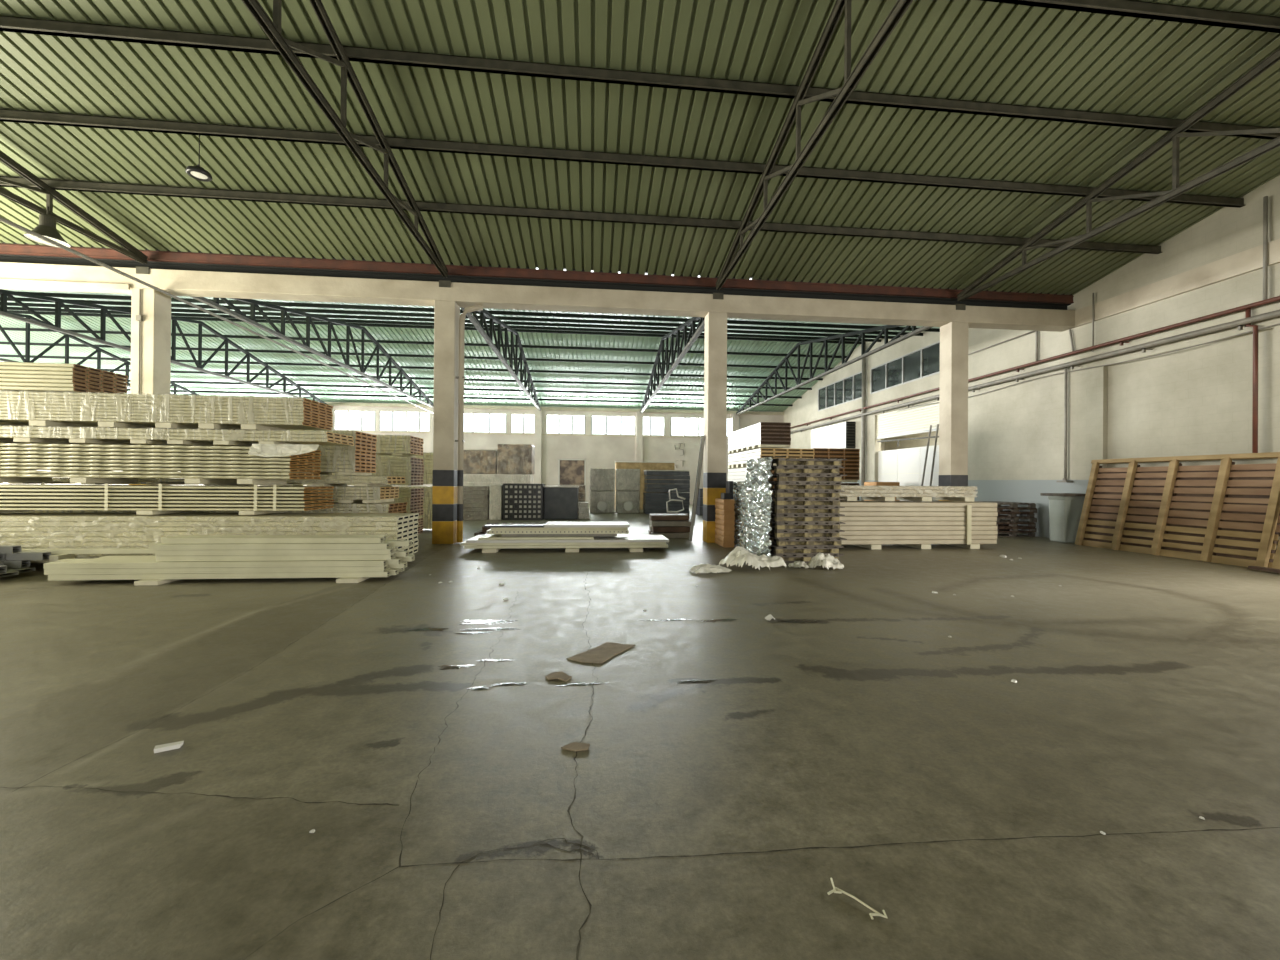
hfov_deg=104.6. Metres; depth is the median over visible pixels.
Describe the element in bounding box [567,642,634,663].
cardboard sheet
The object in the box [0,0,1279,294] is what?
ceiling
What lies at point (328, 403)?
trim
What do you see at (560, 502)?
box
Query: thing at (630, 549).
block
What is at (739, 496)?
sheet
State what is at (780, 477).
wooden pallet
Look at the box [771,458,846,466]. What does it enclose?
wooden pallet
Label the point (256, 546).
rail
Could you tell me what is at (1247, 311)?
riser pipe
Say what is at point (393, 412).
window
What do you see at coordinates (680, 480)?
stack
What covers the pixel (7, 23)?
beam
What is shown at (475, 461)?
panel
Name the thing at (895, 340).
truss
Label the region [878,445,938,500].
door
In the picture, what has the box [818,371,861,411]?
window
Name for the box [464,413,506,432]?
window
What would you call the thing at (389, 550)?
rail
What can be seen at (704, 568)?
heap
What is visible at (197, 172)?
lamp
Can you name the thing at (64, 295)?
beam
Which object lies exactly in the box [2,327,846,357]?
beam
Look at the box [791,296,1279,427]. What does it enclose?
pipe
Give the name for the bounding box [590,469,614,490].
box
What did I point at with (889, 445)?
wall
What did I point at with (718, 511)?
carton
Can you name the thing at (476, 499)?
stack
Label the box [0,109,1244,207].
beam
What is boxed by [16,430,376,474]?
bundle
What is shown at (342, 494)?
bundle
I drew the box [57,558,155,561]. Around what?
rail
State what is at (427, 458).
bundle
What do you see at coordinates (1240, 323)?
pipe
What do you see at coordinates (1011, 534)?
wooden pallet
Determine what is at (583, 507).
stack
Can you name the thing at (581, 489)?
stack
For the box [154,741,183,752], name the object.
chip
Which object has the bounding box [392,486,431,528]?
bundle
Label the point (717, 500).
carton
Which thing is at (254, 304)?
truss
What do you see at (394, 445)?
bundle
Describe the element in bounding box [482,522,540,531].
wooden pallet
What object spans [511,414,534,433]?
window
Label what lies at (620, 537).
sheet
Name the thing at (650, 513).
plank
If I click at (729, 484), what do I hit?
case
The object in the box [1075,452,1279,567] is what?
pallet
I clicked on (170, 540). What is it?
rail
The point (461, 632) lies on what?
puddle
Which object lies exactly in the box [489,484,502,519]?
stack
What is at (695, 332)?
truss
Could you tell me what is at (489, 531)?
panel
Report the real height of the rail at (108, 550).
0.070 m
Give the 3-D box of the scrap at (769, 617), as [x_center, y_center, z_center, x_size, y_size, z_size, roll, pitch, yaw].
[1.413,1.485,5.363,0.129,0.066,0.094,0,0,-6]
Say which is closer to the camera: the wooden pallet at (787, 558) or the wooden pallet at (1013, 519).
the wooden pallet at (787, 558)
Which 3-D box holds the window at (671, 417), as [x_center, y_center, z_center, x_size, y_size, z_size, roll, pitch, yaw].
[4.328,-3.505,32.840,4.740,1.250,0.115,0,0,-6]
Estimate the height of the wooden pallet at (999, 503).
0.137 m
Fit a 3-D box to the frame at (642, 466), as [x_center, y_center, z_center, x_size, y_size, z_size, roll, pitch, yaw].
[0.253,0.297,26.633,3.210,2.550,0.630,0,0,-6]
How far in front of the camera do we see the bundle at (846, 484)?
15.85 m
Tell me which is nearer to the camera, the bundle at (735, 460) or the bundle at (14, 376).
the bundle at (14, 376)
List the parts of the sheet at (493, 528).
black strip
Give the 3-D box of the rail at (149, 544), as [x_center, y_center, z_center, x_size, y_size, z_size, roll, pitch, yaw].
[-5.516,0.970,7.372,3.200,0.078,0.136,0,0,-6]
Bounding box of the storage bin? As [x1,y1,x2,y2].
[1040,493,1085,542]
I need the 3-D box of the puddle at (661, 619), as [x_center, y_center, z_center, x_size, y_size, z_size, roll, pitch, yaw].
[0.299,1.513,5.353,0.646,0.002,0.075,0,0,-6]
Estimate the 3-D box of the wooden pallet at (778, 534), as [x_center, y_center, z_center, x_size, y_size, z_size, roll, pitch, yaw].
[3.139,1.025,9.993,1.321,0.151,1.434,0,0,-6]
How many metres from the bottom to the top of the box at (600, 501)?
1.036 m
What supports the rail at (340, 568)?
on the rail at (387, 573)
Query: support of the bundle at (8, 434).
on the bundle at (91, 459)
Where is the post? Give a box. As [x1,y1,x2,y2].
[966,505,971,544]
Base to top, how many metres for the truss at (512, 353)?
2.054 m
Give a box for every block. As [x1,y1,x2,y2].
[134,579,181,585]
[336,577,369,582]
[482,549,499,552]
[565,548,579,551]
[628,548,642,551]
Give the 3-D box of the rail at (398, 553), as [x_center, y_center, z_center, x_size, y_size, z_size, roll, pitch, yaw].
[-5.208,1.135,7.541,3.200,0.078,0.136,0,0,-6]
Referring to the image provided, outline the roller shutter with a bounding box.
[876,401,938,446]
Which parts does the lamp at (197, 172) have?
cord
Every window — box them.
[334,410,375,430]
[379,411,429,431]
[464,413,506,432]
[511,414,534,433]
[546,414,585,433]
[591,415,664,435]
[670,417,739,436]
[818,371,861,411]
[870,341,939,393]
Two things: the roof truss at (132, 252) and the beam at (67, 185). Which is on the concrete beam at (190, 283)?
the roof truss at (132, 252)
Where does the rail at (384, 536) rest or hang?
on the rail at (393, 543)
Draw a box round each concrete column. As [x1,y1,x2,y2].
[129,288,170,484]
[432,300,459,543]
[703,312,726,542]
[938,322,968,500]
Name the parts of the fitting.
stem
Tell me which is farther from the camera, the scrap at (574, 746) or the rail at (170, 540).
the rail at (170, 540)
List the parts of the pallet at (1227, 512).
rail, rail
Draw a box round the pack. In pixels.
[501,534,616,536]
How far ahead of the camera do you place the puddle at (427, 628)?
4.94 m
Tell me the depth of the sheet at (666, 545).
10.40 m
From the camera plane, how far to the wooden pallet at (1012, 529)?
14.10 m
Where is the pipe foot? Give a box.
[1057,478,1072,481]
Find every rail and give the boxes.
[22,548,154,553]
[43,560,386,568]
[44,565,387,574]
[48,570,390,580]
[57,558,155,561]
[68,558,401,564]
[94,555,414,561]
[99,554,413,557]
[148,542,383,548]
[151,543,389,549]
[155,548,393,555]
[155,553,393,561]
[161,536,379,540]
[161,537,383,543]
[179,535,386,540]
[384,540,411,546]
[388,568,398,574]
[390,562,406,567]
[395,551,408,556]
[689,435,704,540]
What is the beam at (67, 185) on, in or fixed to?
on the roof truss at (132, 252)
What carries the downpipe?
on the floor
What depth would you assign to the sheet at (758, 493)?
9.83 m
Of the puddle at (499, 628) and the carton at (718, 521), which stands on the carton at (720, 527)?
the carton at (718, 521)
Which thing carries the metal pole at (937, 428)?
on the floor
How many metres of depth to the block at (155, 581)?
6.88 m
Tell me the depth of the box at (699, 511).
21.87 m
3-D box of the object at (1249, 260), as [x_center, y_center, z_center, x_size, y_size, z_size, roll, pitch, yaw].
[12.534,-4.298,3.309,0.080,0.430,20.150,0,0,-6]
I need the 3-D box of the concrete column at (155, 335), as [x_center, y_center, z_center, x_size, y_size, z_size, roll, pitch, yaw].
[-11.038,-1.403,11.164,0.482,5.690,0.462,0,0,-6]
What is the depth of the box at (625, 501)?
23.34 m
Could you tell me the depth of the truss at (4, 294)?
17.37 m
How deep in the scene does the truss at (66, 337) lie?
21.44 m
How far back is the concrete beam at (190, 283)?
11.81 m
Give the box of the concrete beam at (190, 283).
[0,262,1074,331]
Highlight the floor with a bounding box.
[0,504,1279,959]
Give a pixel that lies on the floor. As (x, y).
(878, 752)
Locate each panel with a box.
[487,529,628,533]
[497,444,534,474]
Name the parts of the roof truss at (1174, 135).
bearing plate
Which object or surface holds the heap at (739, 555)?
on the floor
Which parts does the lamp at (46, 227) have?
lamp shade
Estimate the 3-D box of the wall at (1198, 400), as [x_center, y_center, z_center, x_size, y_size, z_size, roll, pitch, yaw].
[11.728,-2.643,13.450,0.300,8.540,40.500,0,0,-6]
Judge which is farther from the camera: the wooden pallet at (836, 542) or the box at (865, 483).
the box at (865, 483)
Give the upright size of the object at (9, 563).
0.110 m
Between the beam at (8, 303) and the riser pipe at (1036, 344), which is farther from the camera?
the beam at (8, 303)
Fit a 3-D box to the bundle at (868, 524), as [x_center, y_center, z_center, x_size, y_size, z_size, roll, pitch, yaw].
[6.087,1.045,11.785,4.329,1.065,1.062,0,0,-6]
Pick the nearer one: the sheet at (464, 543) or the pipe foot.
the sheet at (464, 543)
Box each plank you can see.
[649,513,688,517]
[649,514,685,518]
[650,515,688,520]
[650,520,690,525]
[651,532,689,537]
[652,526,689,531]
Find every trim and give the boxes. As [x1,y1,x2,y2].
[0,279,130,289]
[325,402,783,414]
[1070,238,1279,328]
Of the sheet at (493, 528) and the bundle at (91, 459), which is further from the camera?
the sheet at (493, 528)
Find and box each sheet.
[460,541,665,545]
[464,544,667,548]
[466,534,668,542]
[478,534,593,539]
[484,524,627,529]
[544,522,629,527]
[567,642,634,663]
[733,481,746,548]
[743,456,784,555]
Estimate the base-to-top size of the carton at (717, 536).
0.120 m
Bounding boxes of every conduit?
[136,289,142,393]
[968,331,1034,354]
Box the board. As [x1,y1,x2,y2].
[1248,566,1279,572]
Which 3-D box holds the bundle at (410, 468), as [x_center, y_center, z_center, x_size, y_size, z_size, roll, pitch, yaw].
[-7.948,-0.209,12.349,4.640,0.755,0.989,0,0,-6]
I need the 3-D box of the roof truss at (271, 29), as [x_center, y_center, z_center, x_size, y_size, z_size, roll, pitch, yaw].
[-3.599,-5.674,1.742,0.260,2.301,20.158,0,0,-6]
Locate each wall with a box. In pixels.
[0,401,783,503]
[783,175,1279,556]
[881,406,938,450]
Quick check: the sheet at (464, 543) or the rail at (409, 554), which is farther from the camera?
the sheet at (464, 543)
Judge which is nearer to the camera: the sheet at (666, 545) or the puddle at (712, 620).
the puddle at (712, 620)
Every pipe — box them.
[0,217,432,412]
[455,305,482,542]
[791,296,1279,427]
[791,310,1279,433]
[1035,331,1037,360]
[1064,367,1067,477]
[1069,329,1073,350]
[1092,293,1093,351]
[1245,308,1257,452]
[1263,196,1267,299]
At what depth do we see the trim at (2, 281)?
10.75 m
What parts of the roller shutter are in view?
rail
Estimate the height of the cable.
0.123 m
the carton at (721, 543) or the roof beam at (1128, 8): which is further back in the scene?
the carton at (721, 543)
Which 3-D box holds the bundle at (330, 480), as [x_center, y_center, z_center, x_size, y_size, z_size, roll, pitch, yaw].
[-9.161,-0.010,9.717,8.440,0.206,0.985,0,0,-6]
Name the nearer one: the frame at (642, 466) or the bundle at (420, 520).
the bundle at (420, 520)
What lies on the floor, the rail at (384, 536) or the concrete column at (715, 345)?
the concrete column at (715, 345)
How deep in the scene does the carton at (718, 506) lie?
11.35 m
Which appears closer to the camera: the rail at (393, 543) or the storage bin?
the rail at (393, 543)
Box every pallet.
[474,530,486,536]
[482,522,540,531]
[768,474,846,482]
[768,482,845,490]
[768,525,844,538]
[769,517,844,530]
[769,531,846,546]
[769,539,843,554]
[770,466,844,474]
[770,510,844,522]
[770,546,843,562]
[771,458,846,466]
[771,490,844,498]
[771,497,844,506]
[771,505,844,514]
[974,501,1035,507]
[995,511,1034,516]
[996,517,1036,521]
[996,519,1035,526]
[997,508,1036,512]
[997,525,1035,531]
[997,530,1034,536]
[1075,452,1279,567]
[1272,538,1279,568]
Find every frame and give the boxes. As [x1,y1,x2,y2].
[615,461,674,508]
[666,488,685,512]
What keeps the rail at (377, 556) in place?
on the rail at (303, 563)
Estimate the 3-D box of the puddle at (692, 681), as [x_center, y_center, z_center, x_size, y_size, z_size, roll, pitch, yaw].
[0.429,1.510,3.718,0.327,0.002,0.054,0,0,-6]
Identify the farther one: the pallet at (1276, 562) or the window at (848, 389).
the window at (848, 389)
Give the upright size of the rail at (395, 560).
0.078 m
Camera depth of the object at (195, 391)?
29.98 m
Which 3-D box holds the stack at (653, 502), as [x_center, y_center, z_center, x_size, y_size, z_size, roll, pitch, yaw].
[1.219,1.082,23.377,2.078,0.977,1.136,0,0,-6]
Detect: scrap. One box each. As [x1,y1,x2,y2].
[545,671,571,681]
[561,742,589,751]
[764,614,775,620]
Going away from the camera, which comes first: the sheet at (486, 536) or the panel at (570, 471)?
the sheet at (486, 536)
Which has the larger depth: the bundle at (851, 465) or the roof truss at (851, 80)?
the bundle at (851, 465)
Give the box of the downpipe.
[861,344,865,500]
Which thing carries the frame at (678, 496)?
on the plank at (650, 514)
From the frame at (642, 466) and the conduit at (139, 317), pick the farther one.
the frame at (642, 466)
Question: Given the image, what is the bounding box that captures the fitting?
[827,878,887,919]
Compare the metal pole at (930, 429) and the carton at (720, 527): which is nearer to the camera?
the carton at (720, 527)
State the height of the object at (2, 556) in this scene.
0.110 m
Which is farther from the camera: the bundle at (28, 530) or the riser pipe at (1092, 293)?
the riser pipe at (1092, 293)
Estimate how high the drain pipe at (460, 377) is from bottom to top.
5.703 m
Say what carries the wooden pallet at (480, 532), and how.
on the floor
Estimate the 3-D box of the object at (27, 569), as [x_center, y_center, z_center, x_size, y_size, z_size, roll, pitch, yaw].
[-11.459,1.342,7.195,4.500,0.050,0.300,0,0,-6]
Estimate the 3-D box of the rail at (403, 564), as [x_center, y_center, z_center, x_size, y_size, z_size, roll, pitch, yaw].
[-5.858,1.294,7.423,4.500,0.078,0.136,0,0,-6]
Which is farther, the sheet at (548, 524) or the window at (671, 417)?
the window at (671, 417)
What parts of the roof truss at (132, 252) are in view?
bearing plate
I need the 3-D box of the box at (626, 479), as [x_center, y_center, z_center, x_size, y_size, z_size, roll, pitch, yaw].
[-0.602,-0.010,23.921,1.140,1.036,1.265,0,0,-6]
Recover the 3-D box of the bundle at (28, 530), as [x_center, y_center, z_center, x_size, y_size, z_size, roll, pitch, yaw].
[-8.208,1.017,8.404,8.240,0.878,1.086,0,0,-6]
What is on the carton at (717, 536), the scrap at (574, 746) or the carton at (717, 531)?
the carton at (717, 531)
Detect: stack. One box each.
[463,475,533,485]
[463,486,489,519]
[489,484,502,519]
[558,485,585,513]
[578,502,588,518]
[643,492,689,513]
[644,470,689,491]
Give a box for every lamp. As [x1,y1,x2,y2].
[23,206,69,247]
[185,134,212,181]
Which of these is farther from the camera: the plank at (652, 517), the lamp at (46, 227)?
the plank at (652, 517)
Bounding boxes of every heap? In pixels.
[690,563,730,573]
[719,546,785,569]
[788,561,808,567]
[807,553,843,569]
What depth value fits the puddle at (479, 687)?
3.56 m
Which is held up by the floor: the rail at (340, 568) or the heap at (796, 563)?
the heap at (796, 563)
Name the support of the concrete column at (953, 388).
on the floor
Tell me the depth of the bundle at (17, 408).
8.12 m
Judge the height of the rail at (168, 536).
0.078 m
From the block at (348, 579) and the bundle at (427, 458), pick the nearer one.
the block at (348, 579)
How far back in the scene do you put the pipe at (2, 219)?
10.83 m
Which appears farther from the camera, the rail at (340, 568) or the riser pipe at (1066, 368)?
the riser pipe at (1066, 368)
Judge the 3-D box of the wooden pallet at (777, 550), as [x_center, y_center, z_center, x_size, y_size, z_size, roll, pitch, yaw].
[3.123,1.326,9.989,1.321,0.151,1.434,0,0,-6]
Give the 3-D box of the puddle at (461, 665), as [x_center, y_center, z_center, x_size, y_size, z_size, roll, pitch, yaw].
[-1.474,1.496,3.964,0.295,0.002,0.115,0,0,-6]
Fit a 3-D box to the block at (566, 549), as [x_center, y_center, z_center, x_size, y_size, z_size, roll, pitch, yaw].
[-1.474,1.478,10.931,0.280,0.078,1.150,0,0,-6]
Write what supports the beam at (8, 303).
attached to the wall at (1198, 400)
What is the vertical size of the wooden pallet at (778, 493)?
0.151 m
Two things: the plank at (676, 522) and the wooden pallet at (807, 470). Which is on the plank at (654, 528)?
the plank at (676, 522)
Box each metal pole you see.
[921,425,931,485]
[929,424,938,485]
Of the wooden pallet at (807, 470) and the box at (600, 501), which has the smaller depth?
the wooden pallet at (807, 470)
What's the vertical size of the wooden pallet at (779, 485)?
0.151 m
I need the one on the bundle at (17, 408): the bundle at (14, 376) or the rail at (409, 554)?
the bundle at (14, 376)
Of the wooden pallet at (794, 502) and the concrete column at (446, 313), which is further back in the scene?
the concrete column at (446, 313)
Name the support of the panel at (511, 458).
on the stack at (468, 480)
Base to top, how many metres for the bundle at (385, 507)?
0.375 m
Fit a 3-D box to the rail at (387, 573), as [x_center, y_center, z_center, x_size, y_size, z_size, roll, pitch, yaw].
[-5.966,1.373,7.136,4.500,0.078,0.136,0,0,-6]
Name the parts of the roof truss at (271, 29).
bearing plate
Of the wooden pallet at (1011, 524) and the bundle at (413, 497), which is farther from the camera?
the wooden pallet at (1011, 524)
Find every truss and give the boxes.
[0,151,151,273]
[0,289,327,404]
[0,312,201,395]
[189,296,433,407]
[241,0,450,287]
[460,307,540,410]
[640,317,704,412]
[713,0,912,299]
[736,325,931,414]
[955,48,1279,309]
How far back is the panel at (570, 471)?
22.16 m
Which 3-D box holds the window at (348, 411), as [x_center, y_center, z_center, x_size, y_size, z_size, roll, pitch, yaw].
[-17.648,-3.683,30.709,2.540,1.250,0.115,0,0,-6]
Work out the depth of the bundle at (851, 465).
15.83 m
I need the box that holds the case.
[721,481,732,498]
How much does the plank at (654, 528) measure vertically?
0.141 m
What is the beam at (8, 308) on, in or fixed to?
attached to the wall at (1198, 400)
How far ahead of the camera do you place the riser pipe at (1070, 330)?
13.22 m
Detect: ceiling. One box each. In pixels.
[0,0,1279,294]
[0,289,939,411]
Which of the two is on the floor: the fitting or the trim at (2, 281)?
the fitting
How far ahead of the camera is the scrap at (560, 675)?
3.75 m
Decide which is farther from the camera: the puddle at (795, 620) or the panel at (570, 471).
the panel at (570, 471)
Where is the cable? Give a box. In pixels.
[897,323,1279,411]
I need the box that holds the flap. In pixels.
[248,444,318,456]
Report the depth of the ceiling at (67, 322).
24.95 m
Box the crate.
[503,483,544,519]
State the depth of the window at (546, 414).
31.94 m
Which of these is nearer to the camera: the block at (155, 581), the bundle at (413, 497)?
the block at (155, 581)
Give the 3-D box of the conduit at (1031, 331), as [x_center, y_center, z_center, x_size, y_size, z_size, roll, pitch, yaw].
[11.262,-4.294,16.221,0.044,0.092,3.900,0,0,-6]
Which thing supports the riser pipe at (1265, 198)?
attached to the pipe at (1270, 300)
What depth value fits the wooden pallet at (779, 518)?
9.29 m
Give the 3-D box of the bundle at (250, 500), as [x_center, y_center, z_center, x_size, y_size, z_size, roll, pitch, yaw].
[-8.959,0.308,8.449,6.620,0.505,0.990,0,0,-6]
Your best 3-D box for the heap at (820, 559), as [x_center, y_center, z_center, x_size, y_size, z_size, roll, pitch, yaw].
[3.251,1.414,8.726,0.636,0.257,0.484,0,0,-6]
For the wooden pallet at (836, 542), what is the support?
on the wooden pallet at (777, 550)
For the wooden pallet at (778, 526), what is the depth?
9.30 m
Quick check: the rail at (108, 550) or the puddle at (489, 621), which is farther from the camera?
the rail at (108, 550)
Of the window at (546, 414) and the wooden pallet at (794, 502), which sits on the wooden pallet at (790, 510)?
the wooden pallet at (794, 502)
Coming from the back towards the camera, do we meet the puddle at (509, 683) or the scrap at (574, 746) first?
the puddle at (509, 683)
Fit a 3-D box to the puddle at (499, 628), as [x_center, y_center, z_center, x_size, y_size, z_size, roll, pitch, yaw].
[-1.506,1.498,4.971,0.700,0.002,0.109,0,0,-6]
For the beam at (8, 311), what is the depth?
21.44 m
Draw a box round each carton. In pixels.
[715,498,734,504]
[715,503,733,509]
[715,508,734,515]
[715,513,734,520]
[715,518,734,525]
[715,523,734,530]
[715,528,733,536]
[715,533,733,541]
[715,538,733,547]
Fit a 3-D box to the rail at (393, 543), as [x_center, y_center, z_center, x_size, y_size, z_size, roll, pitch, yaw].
[-5.161,0.973,7.544,3.200,0.078,0.136,0,0,-6]
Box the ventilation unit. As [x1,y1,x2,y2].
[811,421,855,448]
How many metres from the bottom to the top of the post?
0.900 m
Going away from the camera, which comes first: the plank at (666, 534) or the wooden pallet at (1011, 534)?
the plank at (666, 534)
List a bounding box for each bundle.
[0,362,127,393]
[0,390,332,430]
[0,426,353,446]
[0,443,320,483]
[0,473,404,485]
[0,482,333,514]
[0,484,398,502]
[0,513,418,562]
[8,502,406,512]
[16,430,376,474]
[230,456,423,486]
[335,488,423,515]
[375,435,423,456]
[376,452,432,485]
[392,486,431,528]
[418,518,422,533]
[728,422,790,453]
[728,448,814,468]
[728,468,776,493]
[811,448,859,481]
[825,501,997,548]
[840,485,977,501]
[841,483,859,499]
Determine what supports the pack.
on the sheet at (486, 536)
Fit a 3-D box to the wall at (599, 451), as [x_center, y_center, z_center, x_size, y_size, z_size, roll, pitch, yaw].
[-16.989,-1.678,30.797,54.100,6.250,0.420,0,0,-6]
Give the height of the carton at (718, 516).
0.120 m
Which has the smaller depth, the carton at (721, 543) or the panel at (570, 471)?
the carton at (721, 543)
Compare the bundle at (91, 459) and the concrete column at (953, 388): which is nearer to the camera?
the bundle at (91, 459)
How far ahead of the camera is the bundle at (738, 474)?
17.86 m
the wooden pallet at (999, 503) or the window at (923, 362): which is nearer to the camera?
the wooden pallet at (999, 503)
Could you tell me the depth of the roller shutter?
20.27 m
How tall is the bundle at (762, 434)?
0.775 m
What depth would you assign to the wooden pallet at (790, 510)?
9.32 m
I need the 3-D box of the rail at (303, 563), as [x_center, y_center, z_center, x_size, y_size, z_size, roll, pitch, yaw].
[-6.019,1.210,7.129,4.500,0.078,0.136,0,0,-6]
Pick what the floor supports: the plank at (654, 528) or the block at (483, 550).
the block at (483, 550)
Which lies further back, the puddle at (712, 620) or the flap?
the flap
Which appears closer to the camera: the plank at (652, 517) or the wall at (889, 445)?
the plank at (652, 517)
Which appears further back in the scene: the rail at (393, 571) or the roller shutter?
the roller shutter
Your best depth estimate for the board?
8.62 m
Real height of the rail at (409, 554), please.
0.078 m
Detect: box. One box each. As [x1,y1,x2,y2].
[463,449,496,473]
[543,486,578,519]
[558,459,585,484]
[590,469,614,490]
[590,491,613,512]
[615,469,639,490]
[615,491,639,512]
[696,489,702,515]
[864,482,899,500]
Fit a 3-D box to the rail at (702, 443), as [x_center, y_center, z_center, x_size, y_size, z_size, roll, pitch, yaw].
[1.432,0.203,12.377,0.426,2.651,0.062,0,0,-16]
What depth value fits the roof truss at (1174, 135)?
8.44 m
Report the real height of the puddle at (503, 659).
0.002 m
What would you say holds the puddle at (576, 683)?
on the floor
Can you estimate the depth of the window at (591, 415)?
32.27 m
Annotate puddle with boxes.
[405,627,447,630]
[438,664,474,669]
[455,632,489,633]
[457,619,509,624]
[461,627,520,630]
[467,686,492,689]
[478,658,511,661]
[493,682,526,685]
[557,682,603,685]
[639,619,681,620]
[678,680,713,682]
[701,619,737,621]
[779,619,814,622]
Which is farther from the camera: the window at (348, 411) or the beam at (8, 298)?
the window at (348, 411)
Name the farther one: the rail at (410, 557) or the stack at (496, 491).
the stack at (496, 491)
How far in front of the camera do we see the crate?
18.67 m
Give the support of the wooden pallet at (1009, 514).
on the wooden pallet at (1013, 519)
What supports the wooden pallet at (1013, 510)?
on the wooden pallet at (1009, 514)

